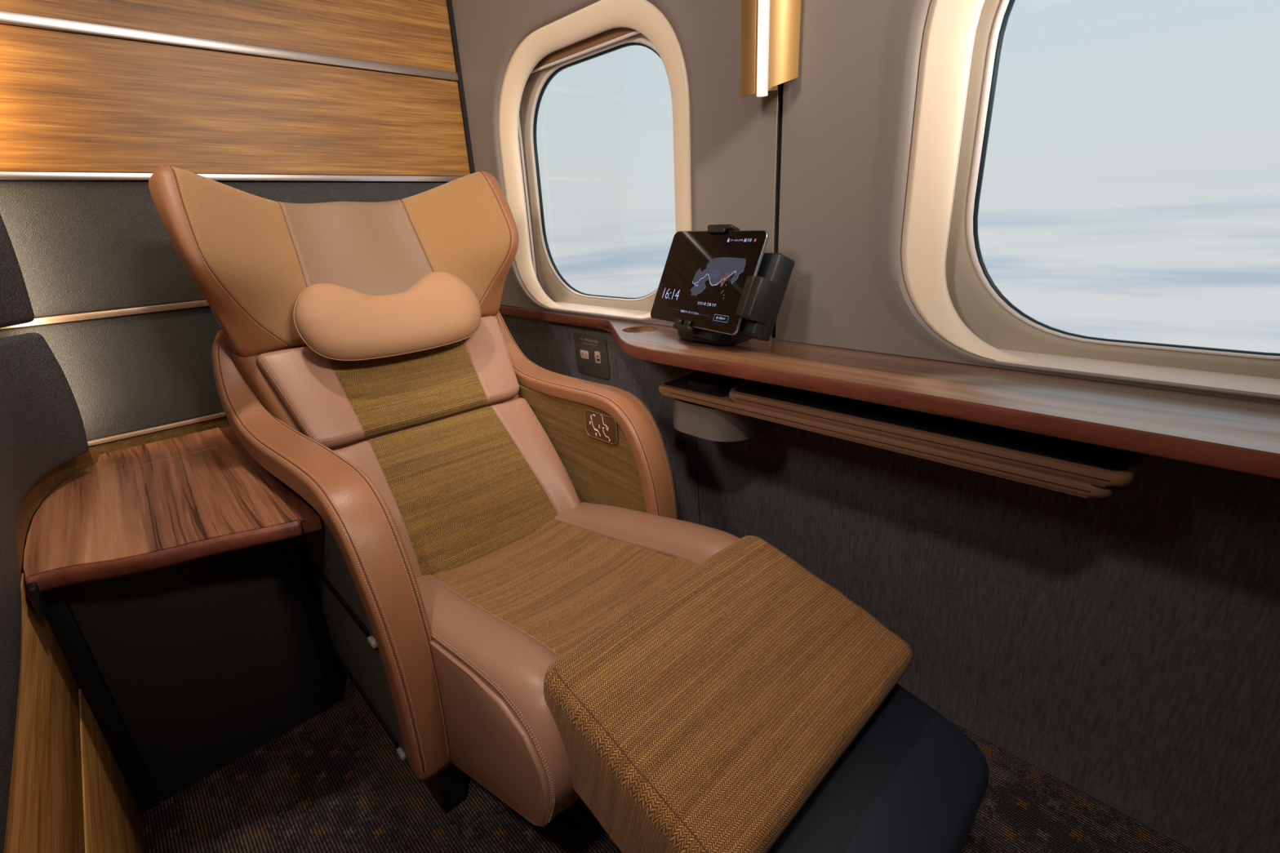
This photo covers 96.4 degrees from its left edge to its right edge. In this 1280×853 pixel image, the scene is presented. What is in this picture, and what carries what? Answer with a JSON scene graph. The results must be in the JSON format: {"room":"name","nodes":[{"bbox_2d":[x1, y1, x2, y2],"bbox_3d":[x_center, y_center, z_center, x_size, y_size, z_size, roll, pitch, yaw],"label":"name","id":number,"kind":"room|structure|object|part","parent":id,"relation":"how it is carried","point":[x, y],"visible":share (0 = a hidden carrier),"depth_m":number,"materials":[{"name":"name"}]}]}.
{"room":"aircraft cabin","nodes":[
{"label":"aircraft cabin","id":0,"kind":"room"},
{"bbox_2d":[0,0,470,680],"bbox_3d":[-1.246,-0.420,1.247,2.200,2.200,0.076,-21,26,-40],"label":"wall","id":1,"kind":"structure","parent":0,"point":[70,102],"depth_m":1.33,"materials":[{"name":"brown wood"}]},
{"bbox_2d":[0,299,209,328],"bbox_3d":[-1.229,-0.245,1.270,1.996,0.014,0.020,-21,26,-40],"label":"trim","id":2,"kind":"structure","parent":1,"relation":"attached to","point":[113,313],"depth_m":1.29,"materials":[{"name":"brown metal"}]},
{"bbox_3d":[-1.230,-0.114,1.325,1.999,0.268,0.020,-21,26,-40],"label":"cloth panel","id":3,"kind":"part","parent":1,"relation":"part of","materials":[{"name":"grey fabric"}]},
{"bbox_3d":[-1.205,0.286,1.467,1.990,0.558,0.020,-21,26,-40],"label":"wood panel","id":4,"kind":"part","parent":1,"relation":"part of","materials":[{"name":"brown wood"}]},
{"bbox_2d":[87,411,226,446],"bbox_3d":[-1.216,0.018,1.366,1.996,0.010,0.020,-21,26,-40],"label":"trim","id":5,"kind":"structure","parent":1,"relation":"attached to","point":[95,442],"depth_m":1.39,"materials":[{"name":"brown metal"}]},
{"bbox_3d":[-1.244,-0.381,1.228,1.999,0.271,0.020,-21,26,-40],"label":"cloth panel","id":6,"kind":"part","parent":1,"relation":"part of","materials":[{"name":"grey fabric"}]},
{"bbox_3d":[-1.283,-1.106,0.964,1.990,0.675,0.022,-21,26,-40],"label":"wood panel","id":7,"kind":"part","parent":1,"relation":"part of","materials":[{"name":"brown wood"}]},
{"bbox_2d":[0,10,458,81],"bbox_3d":[-1.257,-0.777,1.077,1.996,0.020,0.020,-21,26,-40],"label":"trim","id":8,"kind":"structure","parent":1,"relation":"attached to","point":[9,18],"depth_m":1.30,"materials":[{"name":"grey metal"}]},
{"bbox_2d":[0,171,462,182],"bbox_3d":[-1.243,-0.513,1.173,1.996,0.015,0.020,-21,26,-40],"label":"trim","id":9,"kind":"structure","parent":1,"relation":"attached to","point":[4,175],"depth_m":1.39,"materials":[{"name":"grey metal"}]},
{"bbox_3d":[-1.259,-0.646,1.132,1.990,0.261,0.022,-21,26,-40],"label":"wood panel","id":10,"kind":"part","parent":1,"relation":"part of","materials":[{"name":"brown wood"}]},
{"bbox_2d":[446,0,475,173],"bbox_3d":[-0.538,-1.056,1.708,0.016,1.360,0.010,-21,26,-40],"label":"trim","id":11,"kind":"structure","parent":1,"relation":"attached to","point":[450,7],"depth_m":1.72,"materials":[{"name":"black metal"}]},
{"bbox_2d":[76,651,1196,852],"bbox_3d":[-0.102,0.910,0.529,2.140,0.060,3.140,-21,26,-40],"label":"floor","id":12,"kind":"structure","parent":0,"point":[335,781],"depth_m":1.04,"materials":[{"name":"carpet"}]},
{"bbox_2d":[0,213,146,852],"bbox_3d":[-0.484,0.272,0.385,0.140,1.263,2.325,-19,26,-38],"label":"wall","id":13,"kind":"structure","parent":12,"relation":"on","point":[63,788],"depth_m":0.85,"materials":[{"name":"brown wood"}]},
{"bbox_3d":[-1.030,0.153,0.962,0.077,0.056,0.730,-16,24,-33],"label":"wood rail","id":14,"kind":"part","parent":13,"relation":"part of","materials":[{"name":"brown wood"}]},
{"bbox_2d":[23,426,343,813],"bbox_3d":[-0.927,0.381,1.210,0.372,0.550,0.737,-21,26,-40],"label":"side table","id":15,"kind":"object","parent":12,"relation":"on","point":[171,579],"visible":1,"depth_m":1.07,"materials":[{"name":"brown wood"}]},
{"bbox_3d":[-0.823,0.428,1.110,0.311,0.518,0.022,-21,26,-40],"label":"support panel","id":16,"kind":"part","parent":15,"relation":"part of","materials":[{"name":"black laminate"}]},
{"bbox_3d":[-0.715,0.367,1.228,0.022,0.542,0.050,-21,26,-40],"label":"support post","id":17,"kind":"part","parent":15,"relation":"part of","materials":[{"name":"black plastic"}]},
{"bbox_2d":[148,165,989,852],"bbox_3d":[-0.197,0.090,1.048,0.727,1.135,1.488,-21,26,-40],"label":"seat","id":18,"kind":"object","parent":12,"relation":"on","point":[501,566],"visible":0.98,"depth_m":0.95,"materials":[{"name":"brown leather"}]},
{"bbox_3d":[-0.619,0.199,1.104,0.753,0.710,0.089,16,27,41],"label":"armrest","id":19,"kind":"part","parent":18,"relation":"part of","materials":[{"name":"leather"}]},
{"bbox_3d":[-0.623,0.301,1.131,0.007,0.016,0.470,-21,26,-40],"label":"panel rail","id":20,"kind":"part","parent":18,"relation":"part of","materials":[{"name":"black plastic"}]},
{"bbox_3d":[-0.580,0.310,1.106,0.022,0.531,0.586,-21,26,-40],"label":"panel","id":21,"kind":"part","parent":18,"relation":"part of","materials":[{"name":"fabric"}]},
{"bbox_3d":[-0.655,-0.376,1.363,0.299,0.309,0.158,-21,26,-40],"label":"headrest panel","id":22,"kind":"part","parent":18,"relation":"part of","materials":[{"name":"leather"}]},
{"bbox_3d":[-0.611,0.536,1.216,0.007,0.016,0.470,-21,26,-40],"label":"panel rail","id":23,"kind":"part","parent":18,"relation":"part of","materials":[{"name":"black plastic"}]},
{"bbox_2d":[293,271,481,360],"bbox_3d":[-0.553,-0.254,1.300,0.412,0.164,0.122,-21,26,-40],"label":"pillow","id":24,"kind":"object","parent":18,"relation":"on","point":[335,322],"visible":1,"depth_m":1.25,"materials":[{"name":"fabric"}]},
{"bbox_2d":[256,315,519,449],"bbox_3d":[-0.552,-0.107,1.362,0.560,0.228,0.199,-21,26,-40],"label":"cushion","id":25,"kind":"object","parent":18,"relation":"on","point":[336,404],"depth_m":1.27,"materials":[{"name":"brown fabric"}]},
{"bbox_3d":[-0.539,-0.118,1.342,0.317,0.192,0.150,-21,26,-40],"label":"cloth panel","id":26,"kind":"part","parent":18,"relation":"part of","materials":[{"name":"brown fabric"}]},
{"bbox_2d":[333,397,580,578],"bbox_3d":[-0.394,0.168,1.301,0.503,0.333,0.316,-21,26,-40],"label":"lumbar cushion","id":27,"kind":"object","parent":18,"relation":"on","point":[468,489],"depth_m":1.28,"materials":[{"name":"brown fabric"}]},
{"bbox_3d":[-0.388,0.155,1.288,0.354,0.301,0.259,-21,26,-40],"label":"cloth panel","id":28,"kind":"part","parent":18,"relation":"part of","materials":[{"name":"brown fabric"}]},
{"bbox_2d":[431,519,697,656],"bbox_3d":[-0.135,0.333,1.081,0.352,0.187,0.590,-21,26,-40],"label":"seat cushion","id":29,"kind":"object","parent":18,"relation":"on","point":[555,584],"depth_m":1.09,"materials":[{"name":"fabric"}]},
{"bbox_3d":[-0.194,0.039,1.484,0.089,0.710,0.753,-19,26,-38],"label":"armrest","id":30,"kind":"part","parent":18,"relation":"part of","materials":[{"name":"leather"}]},
{"bbox_3d":[-0.087,0.001,1.282,0.003,0.064,0.108,-21,26,-40],"label":"control panel","id":31,"kind":"part","parent":18,"relation":"part of","materials":[{"name":"brown plastic"}]},
{"bbox_2d":[452,0,1279,852],"bbox_3d":[0.583,-0.394,0.831,0.124,2.115,3.100,-21,26,-40],"label":"wall","id":32,"kind":"structure","parent":0,"point":[1124,647],"depth_m":1.00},
{"bbox_2d":[573,333,609,379],"bbox_3d":[-0.141,-0.205,1.657,0.008,0.122,0.146,-21,26,-40],"label":"outlet plate","id":33,"kind":"object","parent":32,"relation":"attached to","point":[591,351],"visible":1,"depth_m":1.65,"materials":[{"name":"grey plastic"}]},
{"bbox_2d":[580,350,589,359],"bbox_3d":[-0.162,-0.211,1.675,0.003,0.024,0.036,-21,26,-40],"label":"power socket","id":34,"kind":"object","parent":33,"relation":"attached to","point":[584,354],"depth_m":1.67,"materials":[{"name":"grey plastic"}]},
{"bbox_2d":[594,351,600,363],"bbox_3d":[-0.121,-0.198,1.634,0.004,0.034,0.023,-21,26,-40],"label":"socket","id":35,"kind":"object","parent":33,"relation":"attached to","point":[597,353],"depth_m":1.63,"materials":[{"name":"white plastic"}]},
{"bbox_2d":[497,0,691,318],"bbox_3d":[-0.106,-0.953,1.370,0.118,1.356,1.110,-21,26,-40],"label":"window","id":36,"kind":"structure","parent":32,"relation":"in","point":[602,27],"depth_m":1.51,"materials":[{"name":"white plastic"}]},
{"bbox_2d":[533,26,635,69],"bbox_3d":[-0.135,-0.950,1.380,0.004,0.076,0.720,-21,26,-40],"label":"blind","id":37,"kind":"object","parent":36,"relation":"attached to","point":[606,39],"depth_m":1.39,"materials":[{"name":"brown fabric"}]},
{"bbox_3d":[-0.134,-0.913,1.393,0.008,0.006,0.720,-21,26,-40],"label":"blind rail","id":38,"kind":"part","parent":36,"relation":"part of","materials":[{"name":"brown plastic"}]},
{"bbox_3d":[-0.086,-0.960,1.387,0.064,1.356,1.110,-21,26,-40],"label":"frame","id":39,"kind":"part","parent":36,"relation":"part of","materials":[{"name":"beige plastic"}]},
{"bbox_3d":[-0.113,-0.323,1.597,0.058,0.014,0.470,-21,26,-40],"label":"sill","id":40,"kind":"part","parent":36,"relation":"part of","materials":[{"name":"beige plastic"}]},
{"bbox_2d":[692,369,700,524],"bbox_3d":[0.150,0.124,1.491,0.032,0.735,0.002,-21,26,-40],"label":"trim","id":41,"kind":"structure","parent":32,"relation":"attached to","point":[692,370],"depth_m":1.49,"materials":[{"name":"black"}]},
{"bbox_2d":[740,0,800,97],"bbox_3d":[0.211,-0.865,0.901,0.072,0.611,0.081,-21,26,-40],"label":"wall sconce","id":42,"kind":"object","parent":32,"relation":"attached to","point":[771,28],"visible":1,"depth_m":0.96,"materials":[{"name":"gold metal"}]},
{"bbox_3d":[0.172,-0.863,0.896,0.005,0.608,0.036,-14,23,-28],"label":"lamp shade","id":43,"kind":"part","parent":42,"relation":"part of","materials":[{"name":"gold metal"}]},
{"bbox_3d":[0.233,-0.862,0.878,0.062,0.603,0.012,-11,22,-22],"label":"lamp shade","id":44,"kind":"part","parent":42,"relation":"part of","materials":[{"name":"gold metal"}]},
{"bbox_2d":[773,82,783,337],"bbox_3d":[0.254,-0.824,0.957,0.020,1.360,0.020,-21,26,-40],"label":"trim","id":45,"kind":"structure","parent":32,"relation":"attached to","point":[781,84],"depth_m":1.08,"materials":[{"name":"black metal"}]},
{"bbox_2d":[498,304,1279,479],"bbox_3d":[0.497,-0.056,0.846,0.239,0.026,3.056,-21,26,-40],"label":"shelf","id":46,"kind":"object","parent":32,"relation":"attached to","point":[1242,435],"visible":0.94,"depth_m":0.78,"materials":[{"name":"brown wood"}]},
{"bbox_2d":[672,224,795,345],"bbox_3d":[0.159,-0.277,1.127,0.154,0.228,0.287,-21,26,-40],"label":"tablet stand","id":47,"kind":"object","parent":46,"relation":"on","point":[762,295],"visible":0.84,"depth_m":1.03,"materials":[{"name":"black plastic"}]},
{"bbox_2d":[650,230,768,335],"bbox_3d":[0.126,-0.293,1.137,0.083,0.180,0.281,-15,23,-30],"label":"tablet","id":48,"kind":"object","parent":47,"relation":"attached to","point":[704,275],"visible":1,"depth_m":1.12,"materials":[{"name":"black glass"}]},
{"bbox_2d":[657,370,1146,498],"bbox_3d":[0.377,0.003,1.019,0.209,0.115,0.782,-21,26,-40],"label":"folding tray table","id":49,"kind":"object","parent":32,"relation":"attached to","point":[708,406],"visible":0.77,"depth_m":0.87,"materials":[{"name":"brown wood"}]},
{"bbox_2d":[901,0,1279,395],"bbox_3d":[0.707,-0.703,0.567,0.118,1.356,1.206,-21,26,-40],"label":"window","id":50,"kind":"structure","parent":32,"relation":"in","point":[948,282],"depth_m":0.88,"materials":[{"name":"white plastic"}]},
{"bbox_3d":[0.719,-0.068,0.775,0.058,0.014,0.470,-21,26,-40],"label":"sill","id":51,"kind":"part","parent":50,"relation":"part of","materials":[{"name":"beige plastic"}]}
]}

